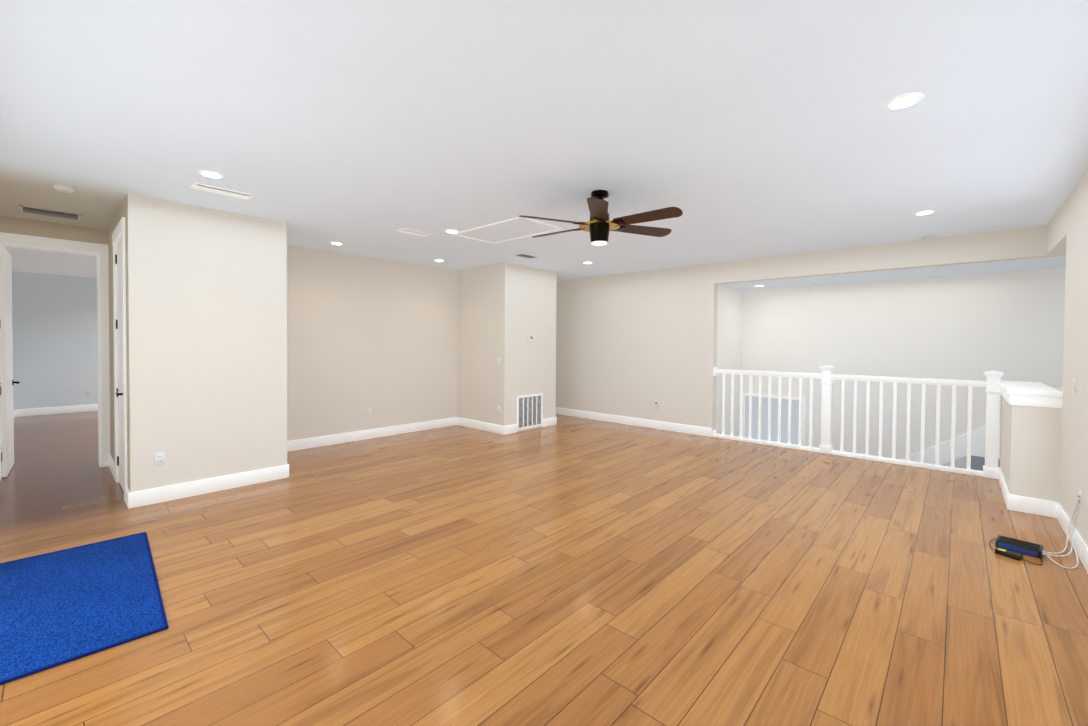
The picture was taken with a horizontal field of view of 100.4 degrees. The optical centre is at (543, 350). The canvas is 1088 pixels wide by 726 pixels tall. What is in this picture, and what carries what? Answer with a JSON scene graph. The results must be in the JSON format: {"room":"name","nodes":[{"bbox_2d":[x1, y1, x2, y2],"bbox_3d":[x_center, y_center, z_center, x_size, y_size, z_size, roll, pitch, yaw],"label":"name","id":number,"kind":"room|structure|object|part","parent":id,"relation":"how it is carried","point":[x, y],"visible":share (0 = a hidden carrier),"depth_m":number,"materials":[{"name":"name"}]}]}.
{"room":"empty upstairs loft","nodes":[
{"label":"empty upstairs loft","id":0,"kind":"room"},
{"bbox_2d":[0,216,107,421],"bbox_3d":[-5.404,-0.020,5.119,0.150,2.770,1.000,1,1,42],"label":"wall","id":1,"kind":"structure","parent":0,"point":[20,226],"depth_m":4.98,"materials":[{"name":"paint"}]},
{"bbox_2d":[0,247,19,476],"bbox_3d":[-6.009,0.122,5.080,0.758,2.453,0.152,1,1,42],"label":"bedroom door","id":2,"kind":"structure","parent":1,"relation":"in","point":[7,382],"depth_m":4.91,"materials":[{"name":"white wood"}]},
{"bbox_2d":[0,232,109,480],"bbox_3d":[-5.477,0.056,5.038,0.190,2.620,1.004,1,1,42],"label":"door frame","id":3,"kind":"structure","parent":1,"relation":"attached to","point":[99,251],"depth_m":5.27,"materials":[{"name":"white wood"}]},
{"bbox_2d":[12,271,97,409],"bbox_3d":[-8.800,-0.130,10.100,0.150,2.770,3.980,1,1,42],"label":"wall","id":4,"kind":"structure","parent":0,"point":[54,333],"depth_m":8.99,"materials":[{"name":"paint"}]},
{"bbox_2d":[14,404,97,416],"bbox_3d":[-8.748,1.186,10.067,0.016,0.140,3.980,1,1,42],"label":"baseboard","id":5,"kind":"structure","parent":4,"relation":"attached to","point":[51,410],"depth_m":9.01,"materials":[{"name":"white wood"}]},
{"bbox_2d":[85,388,89,393],"bbox_3d":[-9.410,0.844,9.341,0.009,0.116,0.072,1,1,42],"label":"outlet","id":6,"kind":"object","parent":4,"relation":"attached to","point":[87,390],"visible":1,"depth_m":9.34,"materials":[{"name":"white plastic"}]},
{"bbox_2d":[108,194,129,490],"bbox_3d":[-4.339,-0.005,4.720,1.960,2.770,0.150,1,1,42],"label":"wall","id":7,"kind":"structure","parent":0,"point":[111,337],"depth_m":4.97,"materials":[{"name":"paint"}]},
{"bbox_2d":[108,454,114,478],"bbox_3d":[-4.850,1.300,5.090,0.750,0.140,0.016,1,1,42],"label":"baseboard","id":8,"kind":"structure","parent":7,"relation":"attached to","point":[111,463],"depth_m":5.06,"materials":[{"name":"white wood"}]},
{"bbox_2d":[115,238,123,490],"bbox_3d":[-4.179,0.146,4.464,0.748,2.453,0.091,1,1,42],"label":"closet door","id":9,"kind":"structure","parent":7,"relation":"in","point":[119,389],"depth_m":4.54,"materials":[{"name":"white wood"}]},
{"bbox_2d":[112,217,127,502],"bbox_3d":[-4.135,0.088,4.486,0.984,2.595,0.122,1,1,42],"label":"door frame","id":10,"kind":"structure","parent":7,"relation":"attached to","point":[118,233],"depth_m":4.18,"materials":[{"name":"white wood"}]},
{"bbox_2d":[125,487,129,506],"bbox_3d":[-3.759,1.325,4.091,0.250,0.140,0.016,1,1,42],"label":"baseboard","id":11,"kind":"structure","parent":7,"relation":"attached to","point":[127,491],"depth_m":4.08,"materials":[{"name":"white wood"}]},
{"bbox_2d":[128,194,144,491],"bbox_3d":[-3.626,0.012,4.033,0.020,2.770,0.100,1,1,42],"label":"wall","id":12,"kind":"structure","parent":0,"point":[136,341],"depth_m":4.02,"materials":[{"name":"paint"}]},
{"bbox_2d":[128,464,288,508],"bbox_3d":[-3.226,1.322,4.475,0.016,0.140,1.302,1,1,42],"label":"baseboard","id":13,"kind":"structure","parent":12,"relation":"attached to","point":[168,493],"depth_m":4.39,"materials":[{"name":"white wood"}]},
{"bbox_2d":[143,196,286,489],"bbox_3d":[-3.650,-0.004,4.917,1.250,2.770,1.170,1,1,42],"label":"wall","id":14,"kind":"structure","parent":0,"point":[215,330],"depth_m":4.43,"materials":[{"name":"paint"}]},
{"bbox_2d":[154,452,164,465],"bbox_3d":[-3.520,0.995,4.151,0.009,0.116,0.072,1,1,42],"label":"outlet","id":15,"kind":"object","parent":14,"relation":"attached to","point":[159,458],"visible":1,"depth_m":4.15,"materials":[{"name":"white plastic"}]},
{"bbox_2d":[287,245,457,440],"bbox_3d":[-2.265,-0.038,7.465,0.150,2.770,4.460,1,1,42],"label":"wall","id":16,"kind":"structure","parent":0,"point":[377,337],"depth_m":6.88,"materials":[{"name":"paint"}]},
{"bbox_2d":[287,417,456,451],"bbox_3d":[-2.639,1.283,6.967,0.016,0.140,3.200,1,1,42],"label":"baseboard","id":17,"kind":"structure","parent":16,"relation":"attached to","point":[301,444],"depth_m":6.88,"materials":[{"name":"white wood"}]},
{"bbox_2d":[457,262,556,431],"bbox_3d":[-0.668,-0.040,8.172,1.250,2.770,1.260,1,1,42],"label":"wall","id":18,"kind":"structure","parent":0,"point":[504,310],"depth_m":7.69,"materials":[{"name":"paint"}]},
{"bbox_2d":[457,417,504,434],"bbox_3d":[-1.103,1.280,7.719,1.266,0.140,0.016,1,1,42],"label":"baseboard","id":19,"kind":"structure","parent":18,"relation":"attached to","point":[488,427],"depth_m":7.67,"materials":[{"name":"white wood"}]},
{"bbox_2d":[505,424,516,434],"bbox_3d":[-0.542,1.290,7.406,0.016,0.140,0.280,1,1,42],"label":"baseboard","id":20,"kind":"structure","parent":18,"relation":"attached to","point":[509,429],"depth_m":7.39,"materials":[{"name":"white wood"}]},
{"bbox_2d":[517,393,542,429],"bbox_3d":[-0.237,1.041,7.735,0.012,0.570,0.620,1,1,42],"label":"air vent","id":21,"kind":"object","parent":18,"relation":"in","point":[530,411],"visible":0.98,"depth_m":7.73,"materials":[{"name":"grey metal"}]},
{"bbox_2d":[528,335,532,341],"bbox_3d":[-0.227,-0.201,7.705,0.027,0.115,0.120,1,1,42],"label":"thermostat","id":22,"kind":"object","parent":18,"relation":"attached to","point":[530,338],"visible":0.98,"depth_m":7.70,"materials":[{"name":"white plastic"}]},
{"bbox_2d":[542,417,556,426],"bbox_3d":[0.099,1.282,8.105,0.016,0.140,0.376,1,1,42],"label":"baseboard","id":23,"kind":"structure","parent":18,"relation":"attached to","point":[549,421],"depth_m":8.09,"materials":[{"name":"white wood"}]},
{"bbox_2d":[0,411,1087,725],"bbox_3d":[-1.498,1.514,6.786,15.450,0.300,9.230,1,1,42],"label":"floor","id":24,"kind":"structure","parent":0,"point":[570,571],"depth_m":2.75,"materials":[{"name":"brown wood"}]},
{"bbox_2d":[0,532,168,684],"bbox_3d":[-2.807,1.420,2.614,0.860,0.014,1.610,-1,1,-44],"label":"rug","id":25,"kind":"object","parent":24,"relation":"on","point":[59,607],"visible":0.98,"depth_m":2.53,"materials":[{"name":"blue carpet"}]},
{"bbox_2d":[712,365,1003,478],"bbox_3d":[3.933,0.808,6.178,3.258,1.208,0.157,1,1,42],"label":"stair railing","id":26,"kind":"object","parent":24,"relation":"on","point":[993,393],"visible":0.92,"depth_m":5.90,"materials":[{"name":"white wood"}]},
{"bbox_2d":[989,497,1079,568],"bbox_3d":[3.592,1.253,3.323,0.470,0.413,0.687,1,1,42],"label":"router","id":27,"kind":"object","parent":24,"relation":"on","point":[1020,546],"visible":0.98,"depth_m":3.26,"materials":[{"name":"black plastic"}]},
{"bbox_3d":[3.772,1.262,3.320,0.199,0.378,0.447,1,1,42],"label":"cord","id":28,"kind":"part","parent":27,"relation":"part of","materials":[{"name":"white plastic"}]},
{"bbox_3d":[3.689,1.254,3.231,0.201,0.410,0.554,1,1,42],"label":"cord","id":29,"kind":"part","parent":27,"relation":"part of","materials":[{"name":"white plastic"}]},
{"bbox_3d":[3.715,1.254,3.256,0.198,0.388,0.356,1,1,42],"label":"cord","id":30,"kind":"part","parent":27,"relation":"part of","materials":[{"name":"white plastic"}]},
{"bbox_2d":[0,0,1087,280],"bbox_3d":[-2.377,-1.471,6.678,14.200,0.120,7.930,1,1,42],"label":"ceiling","id":31,"kind":"structure","parent":0,"point":[734,130],"depth_m":2.60,"materials":[{"name":"paint"}]},
{"bbox_2d":[19,205,81,219],"bbox_3d":[-4.979,-1.387,4.579,0.300,0.018,0.420,1,1,42],"label":"ceiling vent","id":32,"kind":"object","parent":31,"relation":"in","point":[47,212],"visible":0.98,"depth_m":4.55,"materials":[{"name":"white plastic"}]},
{"bbox_2d":[52,184,75,192],"bbox_3d":[-4.032,-1.355,3.807,0.136,0.036,0.136,1,1,42],"label":"smoke detector","id":33,"kind":"object","parent":31,"relation":"attached to","point":[64,188],"visible":1,"depth_m":3.78,"materials":[{"name":"white plastic"}]},
{"bbox_2d":[198,170,224,177],"bbox_3d":[-2.560,-1.352,3.490,0.170,0.010,0.170,1,1,42],"label":"recessed light","id":34,"kind":"object","parent":31,"relation":"in","point":[211,174],"visible":1,"depth_m":3.47,"materials":[{"name":"white"}]},
{"bbox_2d":[191,182,253,199],"bbox_3d":[-2.747,-1.359,3.878,0.160,0.026,0.420,1,1,42],"label":"ceiling vent","id":35,"kind":"object","parent":31,"relation":"in","point":[217,190],"visible":0.98,"depth_m":3.85,"materials":[{"name":"white metal"}]},
{"bbox_2d":[329,242,343,244],"bbox_3d":[-2.709,-1.395,5.917,0.170,0.010,0.170,1,1,42],"label":"recessed light","id":36,"kind":"object","parent":31,"relation":"in","point":[337,243],"visible":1,"depth_m":5.90,"materials":[{"name":"white"}]},
{"bbox_2d":[396,228,431,236],"bbox_3d":[-1.521,-1.375,5.304,0.150,0.024,0.380,1,1,42],"label":"ceiling vent","id":37,"kind":"object","parent":31,"relation":"in","point":[412,232],"visible":1,"depth_m":5.28,"materials":[{"name":"white metal"}]},
{"bbox_2d":[444,229,458,232],"bbox_3d":[-1.065,-1.372,5.226,0.170,0.010,0.170,1,1,42],"label":"recessed light","id":38,"kind":"object","parent":31,"relation":"in","point":[451,230],"visible":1,"depth_m":5.20,"materials":[{"name":"white"}]},
{"bbox_2d":[452,217,562,243],"bbox_3d":[-0.438,-1.366,5.221,1.170,0.012,0.660,1,1,42],"label":"attic hatch","id":39,"kind":"object","parent":31,"relation":"attached to","point":[508,230],"visible":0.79,"depth_m":5.17,"materials":[{"name":"white paint"}]},
{"bbox_2d":[516,254,536,258],"bbox_3d":[-0.260,-1.391,6.726,0.140,0.012,0.300,1,1,42],"label":"ceiling vent","id":40,"kind":"object","parent":31,"relation":"in","point":[525,256],"visible":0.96,"depth_m":6.70,"materials":[{"name":"grey metal"}]},
{"bbox_2d":[519,190,682,245],"bbox_3d":[0.473,-1.123,3.860,1.436,0.437,1.318,1,1,42],"label":"ceiling fan","id":41,"kind":"object","parent":31,"relation":"hanging from","point":[599,226],"visible":1,"depth_m":3.75,"materials":[{"name":"brown wood"}]},
{"bbox_2d":[883,92,924,108],"bbox_3d":[1.885,-1.302,2.376,0.170,0.010,0.170,1,1,42],"label":"recessed light","id":42,"kind":"object","parent":31,"relation":"in","point":[904,100],"visible":1,"depth_m":2.36,"materials":[{"name":"white"}]},
{"bbox_2d":[913,210,935,214],"bbox_3d":[3.666,-1.324,4.365,0.170,0.010,0.170,1,1,42],"label":"recessed light","id":43,"kind":"object","parent":31,"relation":"in","point":[924,212],"visible":0.98,"depth_m":4.34,"materials":[{"name":"white"}]},
{"bbox_2d":[921,235,935,239],"bbox_3d":[4.509,-1.321,5.315,0.136,0.036,0.136,1,1,42],"label":"smoke detector","id":44,"kind":"object","parent":31,"relation":"attached to","point":[927,237],"visible":1,"depth_m":5.29,"materials":[{"name":"white plastic"}]},
{"bbox_2d":[716,284,742,435],"bbox_3d":[3.170,1.603,7.888,0.150,5.350,1.300,1,1,42],"label":"wall","id":45,"kind":"structure","parent":0,"point":[729,326],"depth_m":7.72,"materials":[{"name":"paint"}]},
{"bbox_2d":[556,225,1046,431],"bbox_3d":[1.862,-0.020,8.085,9.500,2.770,0.150,1,1,42],"label":"wall","id":46,"kind":"structure","parent":0,"point":[636,344],"depth_m":7.71,"materials":[{"name":"paint"}]},
{"bbox_2d":[556,407,711,436],"bbox_3d":[0.488,1.265,9.246,5.950,0.140,0.016,1,1,42],"label":"baseboard","id":47,"kind":"structure","parent":46,"relation":"attached to","point":[684,428],"depth_m":8.12,"materials":[{"name":"white wood"}]},
{"bbox_2d":[719,256,1065,290],"bbox_3d":[5.014,-1.090,6.170,5.100,0.120,1.300,1,1,42],"label":"ceiling","id":48,"kind":"structure","parent":0,"point":[1057,262],"depth_m":6.07,"materials":[{"name":"paint"}]},
{"bbox_2d":[742,268,1065,467],"bbox_3d":[5.439,1.641,6.591,4.950,5.350,0.150,1,1,42],"label":"wall","id":49,"kind":"structure","parent":0,"point":[975,327],"depth_m":6.61,"materials":[{"name":"paint"}]},
{"bbox_2d":[742,393,805,445],"bbox_3d":[3.945,1.529,7.836,1.010,1.500,0.030,1,1,42],"label":"window","id":50,"kind":"structure","parent":49,"relation":"in","point":[784,419],"depth_m":7.82,"materials":[{"name":"clear glass"}]},
{"bbox_2d":[902,423,1000,464],"bbox_3d":[5.089,2.501,6.807,5.730,3.126,0.018,1,1,42],"label":"trim","id":51,"kind":"structure","parent":49,"relation":"attached to","point":[977,442],"depth_m":6.22,"materials":[{"name":"white"}]},
{"bbox_2d":[1000,386,1061,501],"bbox_3d":[4.882,0.921,4.483,0.450,1.055,1.400,1,1,42],"label":"wall","id":52,"kind":"structure","parent":0,"point":[1030,448],"depth_m":4.03,"materials":[{"name":"paint"}]},
{"bbox_2d":[998,467,1008,506],"bbox_3d":[4.656,1.375,4.593,0.016,0.140,1.250,1,1,42],"label":"baseboard","id":53,"kind":"structure","parent":52,"relation":"attached to","point":[1003,486],"depth_m":4.56,"materials":[{"name":"white wood"}]},
{"bbox_2d":[998,381,1062,407],"bbox_3d":[4.805,0.422,4.524,0.335,0.140,1.435,1,1,42],"label":"trim","id":54,"kind":"structure","parent":52,"relation":"on","point":[1034,394],"depth_m":4.06,"materials":[{"name":"white wood"}]},
{"bbox_2d":[1007,494,1056,517],"bbox_3d":[4.339,1.383,4.025,0.316,0.140,0.016,1,1,42],"label":"baseboard","id":55,"kind":"structure","parent":52,"relation":"attached to","point":[1047,508],"depth_m":4.02,"materials":[{"name":"white wood"}]},
{"bbox_2d":[1045,169,1087,546],"bbox_3d":[2.844,0.092,2.014,0.150,2.770,7.780,1,1,42],"label":"wall","id":56,"kind":"structure","parent":0,"point":[1074,457],"depth_m":3.52,"materials":[{"name":"paint"}]},
{"bbox_2d":[1056,502,1087,572],"bbox_3d":[2.301,1.411,1.577,0.016,0.140,6.380,1,1,42],"label":"baseboard","id":57,"kind":"structure","parent":56,"relation":"attached to","point":[1063,519],"depth_m":3.32,"materials":[{"name":"white wood"}]},
{"bbox_2d":[1072,378,1075,392],"bbox_3d":[4.072,0.270,3.482,0.014,0.116,0.072,1,1,42],"label":"light switch","id":58,"kind":"object","parent":56,"relation":"attached to","point":[1074,386],"visible":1,"depth_m":3.47,"materials":[{"name":"white plastic"}]},
{"bbox_2d":[1077,490,1082,507],"bbox_3d":[3.835,1.062,3.246,0.018,0.116,0.072,1,1,42],"label":"outlet","id":59,"kind":"object","parent":56,"relation":"attached to","point":[1080,496],"visible":0.98,"depth_m":3.23,"materials":[{"name":"white plastic"}]}
]}

